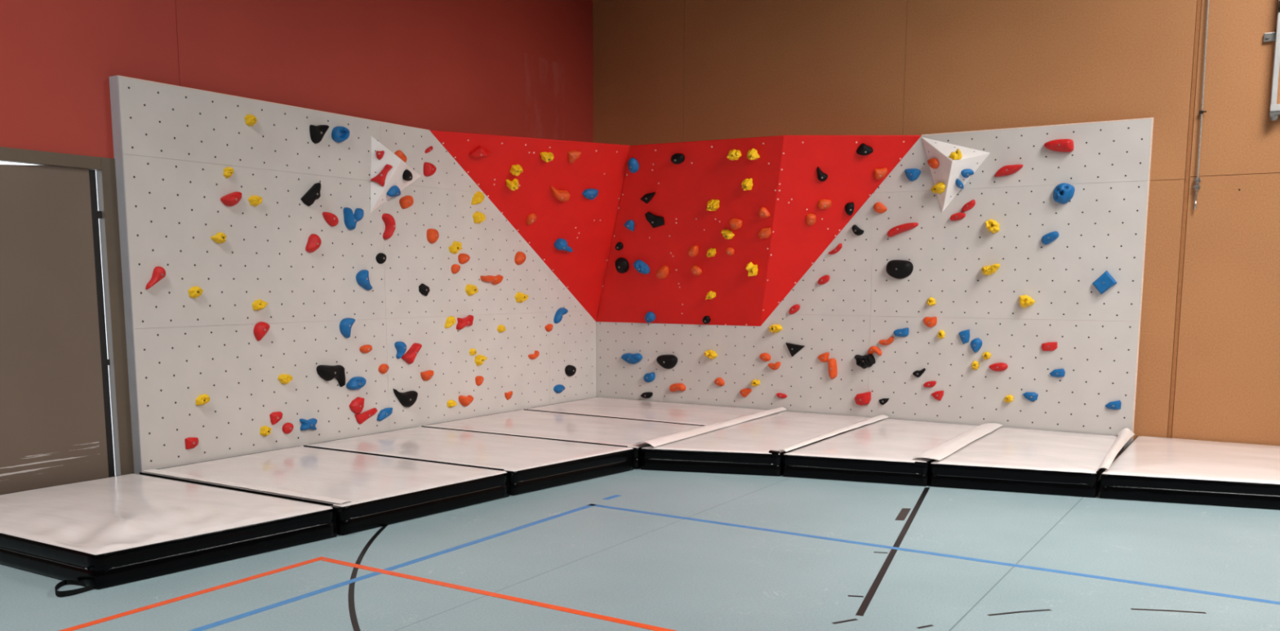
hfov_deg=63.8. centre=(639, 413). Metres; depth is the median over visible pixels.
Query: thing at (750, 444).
mat
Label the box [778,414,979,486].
mat
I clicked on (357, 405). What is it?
hold
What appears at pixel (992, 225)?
hold
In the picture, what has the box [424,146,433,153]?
hold
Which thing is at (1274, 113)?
wall frame
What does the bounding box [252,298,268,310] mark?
hold
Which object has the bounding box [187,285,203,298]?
hold
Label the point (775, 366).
hold
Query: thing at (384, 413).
hold
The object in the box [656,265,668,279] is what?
hold
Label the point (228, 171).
hold
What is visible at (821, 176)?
hold
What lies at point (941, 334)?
hold
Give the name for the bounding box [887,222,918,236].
hold
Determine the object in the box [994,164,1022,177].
hold
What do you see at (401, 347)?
hold
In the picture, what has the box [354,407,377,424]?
hold
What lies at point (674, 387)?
hold
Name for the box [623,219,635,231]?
hold
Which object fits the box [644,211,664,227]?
hold
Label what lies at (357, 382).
hold
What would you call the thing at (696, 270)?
hold
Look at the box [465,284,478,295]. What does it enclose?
hold
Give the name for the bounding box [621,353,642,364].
hold
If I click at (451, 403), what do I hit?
hold
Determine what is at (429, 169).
hold
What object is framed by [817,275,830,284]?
hold
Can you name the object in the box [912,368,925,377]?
hold
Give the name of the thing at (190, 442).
hold
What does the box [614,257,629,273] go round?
hold
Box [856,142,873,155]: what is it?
hold
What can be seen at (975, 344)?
hold
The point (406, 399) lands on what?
hold
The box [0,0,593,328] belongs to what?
wall
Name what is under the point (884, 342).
hold
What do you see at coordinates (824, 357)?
hold
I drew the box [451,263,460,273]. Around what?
hold
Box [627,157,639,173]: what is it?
hold
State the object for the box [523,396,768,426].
mat
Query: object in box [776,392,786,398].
hold
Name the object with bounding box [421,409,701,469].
mat
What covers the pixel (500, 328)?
hold
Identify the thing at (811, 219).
hold
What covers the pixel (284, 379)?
hold
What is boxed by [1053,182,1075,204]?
hold
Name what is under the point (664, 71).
wall
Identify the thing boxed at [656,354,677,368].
hold
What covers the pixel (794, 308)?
hold
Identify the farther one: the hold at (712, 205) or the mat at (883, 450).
the hold at (712, 205)
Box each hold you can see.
[145,266,165,289]
[184,437,198,448]
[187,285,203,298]
[195,393,209,405]
[210,232,226,244]
[220,191,241,206]
[222,167,234,177]
[244,114,257,126]
[248,195,262,206]
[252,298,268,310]
[253,321,270,341]
[259,425,271,436]
[269,411,283,425]
[277,373,293,384]
[282,422,293,434]
[299,417,317,430]
[300,182,320,206]
[305,233,321,253]
[309,124,328,143]
[316,364,345,386]
[322,212,338,226]
[331,126,350,142]
[339,317,355,337]
[342,207,364,230]
[346,376,366,390]
[349,396,364,413]
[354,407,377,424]
[355,269,372,289]
[359,344,372,353]
[370,164,392,186]
[375,151,384,159]
[375,253,386,263]
[376,407,392,421]
[378,364,389,373]
[382,213,395,239]
[386,185,400,196]
[392,388,417,407]
[394,150,406,162]
[394,341,406,359]
[399,195,413,208]
[400,342,422,364]
[402,169,413,181]
[418,283,430,296]
[420,369,433,380]
[422,162,436,176]
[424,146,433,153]
[426,228,439,243]
[444,315,455,328]
[447,400,457,407]
[448,241,462,253]
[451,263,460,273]
[456,315,473,329]
[457,253,470,263]
[458,395,473,406]
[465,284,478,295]
[469,146,490,157]
[469,348,476,355]
[471,191,484,204]
[472,211,485,223]
[474,354,487,365]
[475,375,484,385]
[480,274,503,284]
[497,324,506,332]
[504,391,512,399]
[506,178,519,191]
[509,164,523,176]
[514,251,525,265]
[514,292,528,302]
[526,213,536,224]
[528,350,539,359]
[540,151,554,162]
[544,324,552,331]
[550,186,569,201]
[553,238,573,252]
[553,307,568,323]
[553,384,564,393]
[564,364,576,376]
[567,150,581,163]
[582,188,598,199]
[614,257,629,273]
[615,241,622,250]
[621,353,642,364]
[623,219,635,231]
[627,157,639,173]
[633,259,649,274]
[640,191,655,204]
[640,391,653,398]
[643,372,655,382]
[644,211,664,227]
[644,311,655,322]
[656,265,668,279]
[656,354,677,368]
[669,382,685,391]
[671,153,684,164]
[688,245,698,257]
[691,265,702,275]
[702,315,710,324]
[703,349,717,359]
[705,290,715,299]
[706,199,719,210]
[706,248,715,257]
[714,377,724,386]
[720,229,734,239]
[725,247,734,255]
[727,149,741,159]
[728,218,742,230]
[739,388,751,397]
[741,177,753,190]
[745,262,758,276]
[746,148,759,159]
[751,379,759,386]
[758,227,771,238]
[759,207,769,217]
[759,352,771,361]
[768,324,782,333]
[768,361,781,369]
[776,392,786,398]
[785,342,804,356]
[788,304,799,314]
[805,213,816,225]
[817,166,827,181]
[817,199,831,208]
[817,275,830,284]
[817,352,829,362]
[827,358,837,378]
[828,243,842,254]
[844,202,854,215]
[851,224,863,235]
[854,354,875,368]
[854,391,871,405]
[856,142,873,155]
[867,346,881,355]
[873,202,887,213]
[874,167,887,179]
[879,336,893,345]
[879,398,888,404]
[885,259,913,279]
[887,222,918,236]
[893,327,908,337]
[904,168,920,181]
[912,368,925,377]
[923,316,937,327]
[923,381,936,387]
[926,297,935,306]
[927,158,939,168]
[929,182,945,194]
[931,390,943,400]
[937,329,945,338]
[949,148,962,159]
[950,212,965,220]
[955,178,964,188]
[959,329,969,343]
[960,168,973,177]
[961,199,975,212]
[970,337,982,352]
[971,360,979,369]
[981,263,999,275]
[982,351,991,359]
[985,218,999,233]
[988,362,1008,371]
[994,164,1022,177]
[1004,395,1013,402]
[1018,294,1035,307]
[1022,391,1038,401]
[1041,231,1058,244]
[1041,342,1057,351]
[1044,138,1073,151]
[1049,368,1065,377]
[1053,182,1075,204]
[1092,271,1116,293]
[1105,400,1121,409]
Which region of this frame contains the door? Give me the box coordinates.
[0,164,115,494]
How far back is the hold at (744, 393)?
11.02 m
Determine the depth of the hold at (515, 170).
10.15 m
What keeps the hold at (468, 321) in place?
attached to the climbing structure
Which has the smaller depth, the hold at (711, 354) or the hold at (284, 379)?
the hold at (284, 379)
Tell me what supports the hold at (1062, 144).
attached to the climbing structure
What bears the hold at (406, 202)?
attached to the climbing structure
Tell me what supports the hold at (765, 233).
attached to the climbing structure
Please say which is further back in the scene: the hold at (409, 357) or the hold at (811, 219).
the hold at (811, 219)
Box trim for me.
[0,146,134,475]
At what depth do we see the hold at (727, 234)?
10.50 m
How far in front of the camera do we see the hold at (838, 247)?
10.31 m
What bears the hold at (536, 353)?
attached to the climbing structure
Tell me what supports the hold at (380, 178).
attached to the volume at (379, 196)
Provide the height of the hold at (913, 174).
0.117 m
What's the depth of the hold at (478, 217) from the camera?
10.09 m
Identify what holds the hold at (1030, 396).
attached to the climbing structure
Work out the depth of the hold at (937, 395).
9.92 m
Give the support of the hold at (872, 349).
attached to the climbing structure
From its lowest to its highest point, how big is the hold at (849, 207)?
0.128 m
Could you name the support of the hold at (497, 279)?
attached to the climbing structure
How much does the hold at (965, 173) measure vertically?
0.079 m
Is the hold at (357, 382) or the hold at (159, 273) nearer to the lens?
the hold at (159, 273)
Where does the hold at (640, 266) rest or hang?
attached to the climbing structure
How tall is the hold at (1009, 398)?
0.078 m
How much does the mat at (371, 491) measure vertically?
0.202 m
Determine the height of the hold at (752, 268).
0.150 m
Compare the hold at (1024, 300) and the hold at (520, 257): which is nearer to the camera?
the hold at (1024, 300)
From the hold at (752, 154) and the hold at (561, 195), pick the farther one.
the hold at (561, 195)
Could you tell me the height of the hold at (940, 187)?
0.109 m
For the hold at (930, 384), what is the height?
0.066 m
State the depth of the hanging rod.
8.58 m
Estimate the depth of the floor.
5.58 m
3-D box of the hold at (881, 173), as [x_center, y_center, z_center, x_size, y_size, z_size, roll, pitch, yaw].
[2.327,-2.323,9.952,0.127,0.109,0.082,0,7,2]
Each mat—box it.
[0,472,342,596]
[139,445,513,535]
[303,426,634,495]
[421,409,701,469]
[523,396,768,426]
[632,407,872,475]
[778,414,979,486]
[913,422,1124,497]
[1098,427,1279,510]
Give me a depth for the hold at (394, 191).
9.06 m
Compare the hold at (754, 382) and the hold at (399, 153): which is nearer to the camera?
the hold at (399, 153)
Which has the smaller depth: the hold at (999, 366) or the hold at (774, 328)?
the hold at (999, 366)
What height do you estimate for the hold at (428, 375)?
0.096 m
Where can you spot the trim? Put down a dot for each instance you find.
(104, 167)
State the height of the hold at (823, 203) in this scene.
0.095 m
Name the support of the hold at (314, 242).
attached to the climbing structure
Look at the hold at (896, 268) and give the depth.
9.96 m
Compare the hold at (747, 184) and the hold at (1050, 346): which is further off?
the hold at (747, 184)
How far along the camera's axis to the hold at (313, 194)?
8.39 m
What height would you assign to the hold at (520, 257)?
0.139 m
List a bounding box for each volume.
[369,136,421,213]
[921,137,990,212]
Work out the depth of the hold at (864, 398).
10.30 m
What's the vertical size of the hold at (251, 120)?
0.091 m
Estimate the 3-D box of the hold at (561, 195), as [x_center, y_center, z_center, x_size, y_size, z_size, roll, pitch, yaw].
[-0.826,-2.265,10.597,0.247,0.152,0.106,-6,9,-38]
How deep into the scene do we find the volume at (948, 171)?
9.57 m
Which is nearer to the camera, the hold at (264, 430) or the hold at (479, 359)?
the hold at (264, 430)
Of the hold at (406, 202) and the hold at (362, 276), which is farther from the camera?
the hold at (406, 202)
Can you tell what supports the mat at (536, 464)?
on the floor
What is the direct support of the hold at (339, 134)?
attached to the climbing structure
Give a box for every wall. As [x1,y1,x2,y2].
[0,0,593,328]
[592,0,1279,445]
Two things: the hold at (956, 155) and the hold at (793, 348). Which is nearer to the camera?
the hold at (956, 155)
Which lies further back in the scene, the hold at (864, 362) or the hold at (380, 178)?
the hold at (864, 362)
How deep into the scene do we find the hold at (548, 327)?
11.20 m
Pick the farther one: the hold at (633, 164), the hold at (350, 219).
the hold at (633, 164)
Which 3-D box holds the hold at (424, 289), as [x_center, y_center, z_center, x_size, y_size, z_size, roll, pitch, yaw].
[-1.998,-1.153,9.579,0.045,0.117,0.128,5,9,32]
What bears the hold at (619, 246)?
attached to the climbing structure
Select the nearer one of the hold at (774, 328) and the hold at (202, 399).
the hold at (202, 399)
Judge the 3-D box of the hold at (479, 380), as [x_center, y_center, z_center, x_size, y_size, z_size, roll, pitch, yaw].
[-1.601,-0.328,10.321,0.047,0.098,0.102,5,9,32]
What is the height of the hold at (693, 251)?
0.118 m
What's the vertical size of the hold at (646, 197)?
0.114 m
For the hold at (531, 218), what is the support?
attached to the climbing structure
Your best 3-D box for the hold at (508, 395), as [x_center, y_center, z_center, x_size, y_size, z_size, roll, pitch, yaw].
[-1.361,-0.186,10.731,0.038,0.090,0.117,5,9,32]
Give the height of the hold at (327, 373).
0.203 m
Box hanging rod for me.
[1193,0,1208,209]
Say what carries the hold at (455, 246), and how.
attached to the climbing structure
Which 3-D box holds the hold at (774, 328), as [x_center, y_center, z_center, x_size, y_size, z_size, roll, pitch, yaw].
[1.404,-0.887,10.752,0.148,0.096,0.089,5,9,32]
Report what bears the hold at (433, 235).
attached to the climbing structure
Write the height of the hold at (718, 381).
0.094 m
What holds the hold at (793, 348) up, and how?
attached to the climbing structure
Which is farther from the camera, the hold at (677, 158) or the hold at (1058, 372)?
the hold at (677, 158)
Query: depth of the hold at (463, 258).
9.96 m
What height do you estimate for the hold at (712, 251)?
0.100 m
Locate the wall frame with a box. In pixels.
[1262,0,1279,121]
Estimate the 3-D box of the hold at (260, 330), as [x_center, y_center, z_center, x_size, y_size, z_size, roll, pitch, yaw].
[-2.962,-0.647,8.091,0.065,0.150,0.137,5,9,32]
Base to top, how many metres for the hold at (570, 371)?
0.129 m
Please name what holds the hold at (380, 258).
attached to the climbing structure
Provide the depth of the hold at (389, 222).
9.11 m
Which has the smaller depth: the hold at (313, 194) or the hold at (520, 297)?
the hold at (313, 194)
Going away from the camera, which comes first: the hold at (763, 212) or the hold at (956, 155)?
the hold at (956, 155)
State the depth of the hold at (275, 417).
8.25 m
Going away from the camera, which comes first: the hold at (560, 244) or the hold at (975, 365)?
the hold at (975, 365)
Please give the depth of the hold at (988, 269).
9.51 m
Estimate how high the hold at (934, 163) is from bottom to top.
0.100 m
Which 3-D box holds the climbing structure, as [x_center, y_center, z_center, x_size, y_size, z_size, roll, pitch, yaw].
[0.381,-0.967,8.108,5.850,2.926,5.792,5,9,32]
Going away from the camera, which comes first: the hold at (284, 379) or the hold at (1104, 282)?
the hold at (284, 379)
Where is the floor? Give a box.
[0,468,1279,630]
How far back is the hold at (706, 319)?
11.16 m
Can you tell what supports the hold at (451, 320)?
attached to the climbing structure
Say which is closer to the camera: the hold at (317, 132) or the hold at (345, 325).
the hold at (317, 132)
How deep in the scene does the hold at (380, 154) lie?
8.91 m
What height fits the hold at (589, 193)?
0.112 m
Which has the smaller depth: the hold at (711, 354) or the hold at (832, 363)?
the hold at (832, 363)
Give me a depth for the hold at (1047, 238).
9.22 m
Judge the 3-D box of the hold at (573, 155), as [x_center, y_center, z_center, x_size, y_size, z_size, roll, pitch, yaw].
[-0.674,-2.592,10.388,0.146,0.120,0.093,-5,9,-33]
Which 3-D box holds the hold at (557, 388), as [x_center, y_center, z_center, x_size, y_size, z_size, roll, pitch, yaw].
[-0.886,-0.273,11.455,0.060,0.098,0.180,5,9,32]
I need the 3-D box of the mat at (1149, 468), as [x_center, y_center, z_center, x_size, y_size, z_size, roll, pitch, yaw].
[4.492,0.408,7.905,1.621,0.265,2.098,4,8,28]
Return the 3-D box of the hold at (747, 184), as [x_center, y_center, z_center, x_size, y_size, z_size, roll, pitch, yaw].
[1.043,-2.257,10.139,0.120,0.121,0.121,-6,9,-37]
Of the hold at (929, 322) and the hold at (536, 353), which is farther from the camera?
the hold at (536, 353)
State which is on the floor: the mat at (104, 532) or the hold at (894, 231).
the mat at (104, 532)
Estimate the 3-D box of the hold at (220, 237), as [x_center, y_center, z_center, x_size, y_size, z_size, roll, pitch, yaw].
[-3.145,-1.318,7.709,0.065,0.086,0.119,5,9,32]
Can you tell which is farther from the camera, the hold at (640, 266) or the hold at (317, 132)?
the hold at (640, 266)
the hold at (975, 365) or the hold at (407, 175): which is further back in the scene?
the hold at (975, 365)
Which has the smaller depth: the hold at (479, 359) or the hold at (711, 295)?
the hold at (479, 359)
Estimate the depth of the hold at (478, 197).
10.06 m
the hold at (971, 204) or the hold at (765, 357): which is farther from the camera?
the hold at (765, 357)
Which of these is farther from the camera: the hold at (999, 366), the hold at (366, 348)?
the hold at (999, 366)
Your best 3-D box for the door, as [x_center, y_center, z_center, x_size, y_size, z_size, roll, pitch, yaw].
[-4.354,-0.410,6.194,0.036,2.282,2.390,5,9,32]
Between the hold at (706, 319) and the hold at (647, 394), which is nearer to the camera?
the hold at (706, 319)
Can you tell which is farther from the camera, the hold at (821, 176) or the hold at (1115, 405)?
the hold at (821, 176)
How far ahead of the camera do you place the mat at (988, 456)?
7.78 m
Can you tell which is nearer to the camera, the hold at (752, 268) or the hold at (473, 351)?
the hold at (473, 351)
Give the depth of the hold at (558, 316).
11.32 m
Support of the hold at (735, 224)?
attached to the climbing structure
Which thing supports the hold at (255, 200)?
attached to the climbing structure
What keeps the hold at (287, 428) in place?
attached to the climbing structure
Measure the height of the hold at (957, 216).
0.075 m
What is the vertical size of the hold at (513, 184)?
0.124 m
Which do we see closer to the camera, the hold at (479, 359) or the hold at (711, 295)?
the hold at (479, 359)
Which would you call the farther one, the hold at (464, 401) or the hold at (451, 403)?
the hold at (464, 401)
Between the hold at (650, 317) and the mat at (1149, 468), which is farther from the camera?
the hold at (650, 317)
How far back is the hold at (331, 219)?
8.57 m
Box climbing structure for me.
[109,75,1153,474]
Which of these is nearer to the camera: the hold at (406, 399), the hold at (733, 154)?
the hold at (406, 399)
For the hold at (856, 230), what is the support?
attached to the climbing structure
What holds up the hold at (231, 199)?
attached to the climbing structure
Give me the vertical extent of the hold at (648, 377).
0.121 m
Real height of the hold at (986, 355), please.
0.077 m
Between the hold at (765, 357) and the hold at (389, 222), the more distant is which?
the hold at (765, 357)
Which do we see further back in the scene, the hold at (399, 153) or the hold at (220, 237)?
the hold at (399, 153)
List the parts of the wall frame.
rail, post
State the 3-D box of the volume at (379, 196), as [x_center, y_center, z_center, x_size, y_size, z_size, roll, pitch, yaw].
[-2.096,-2.103,9.141,0.208,0.660,0.637,5,9,32]
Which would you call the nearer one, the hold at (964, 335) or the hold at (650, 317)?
the hold at (964, 335)
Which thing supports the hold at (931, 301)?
attached to the climbing structure
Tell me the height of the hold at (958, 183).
0.088 m
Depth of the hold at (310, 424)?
8.51 m
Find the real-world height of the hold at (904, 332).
0.093 m
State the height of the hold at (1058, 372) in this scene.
0.081 m
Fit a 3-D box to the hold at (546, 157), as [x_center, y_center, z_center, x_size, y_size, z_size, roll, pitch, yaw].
[-0.925,-2.547,10.232,0.142,0.112,0.108,-3,8,-24]
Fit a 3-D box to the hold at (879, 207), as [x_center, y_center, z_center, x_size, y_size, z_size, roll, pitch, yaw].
[2.338,-2.010,10.032,0.134,0.107,0.055,5,9,32]
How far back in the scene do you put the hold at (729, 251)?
10.59 m
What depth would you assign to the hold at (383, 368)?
9.19 m
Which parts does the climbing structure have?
panel, panel, panel, panel, panel, panel, overhang panel, panel, panel, panel, overhang panel, panel, panel, panel, overhang panel, panel, panel, panel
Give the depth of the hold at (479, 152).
9.84 m
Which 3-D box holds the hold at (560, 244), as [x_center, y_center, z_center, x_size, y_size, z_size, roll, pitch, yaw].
[-0.806,-1.807,11.046,0.240,0.143,0.116,-5,9,-36]
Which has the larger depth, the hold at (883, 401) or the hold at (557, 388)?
the hold at (557, 388)

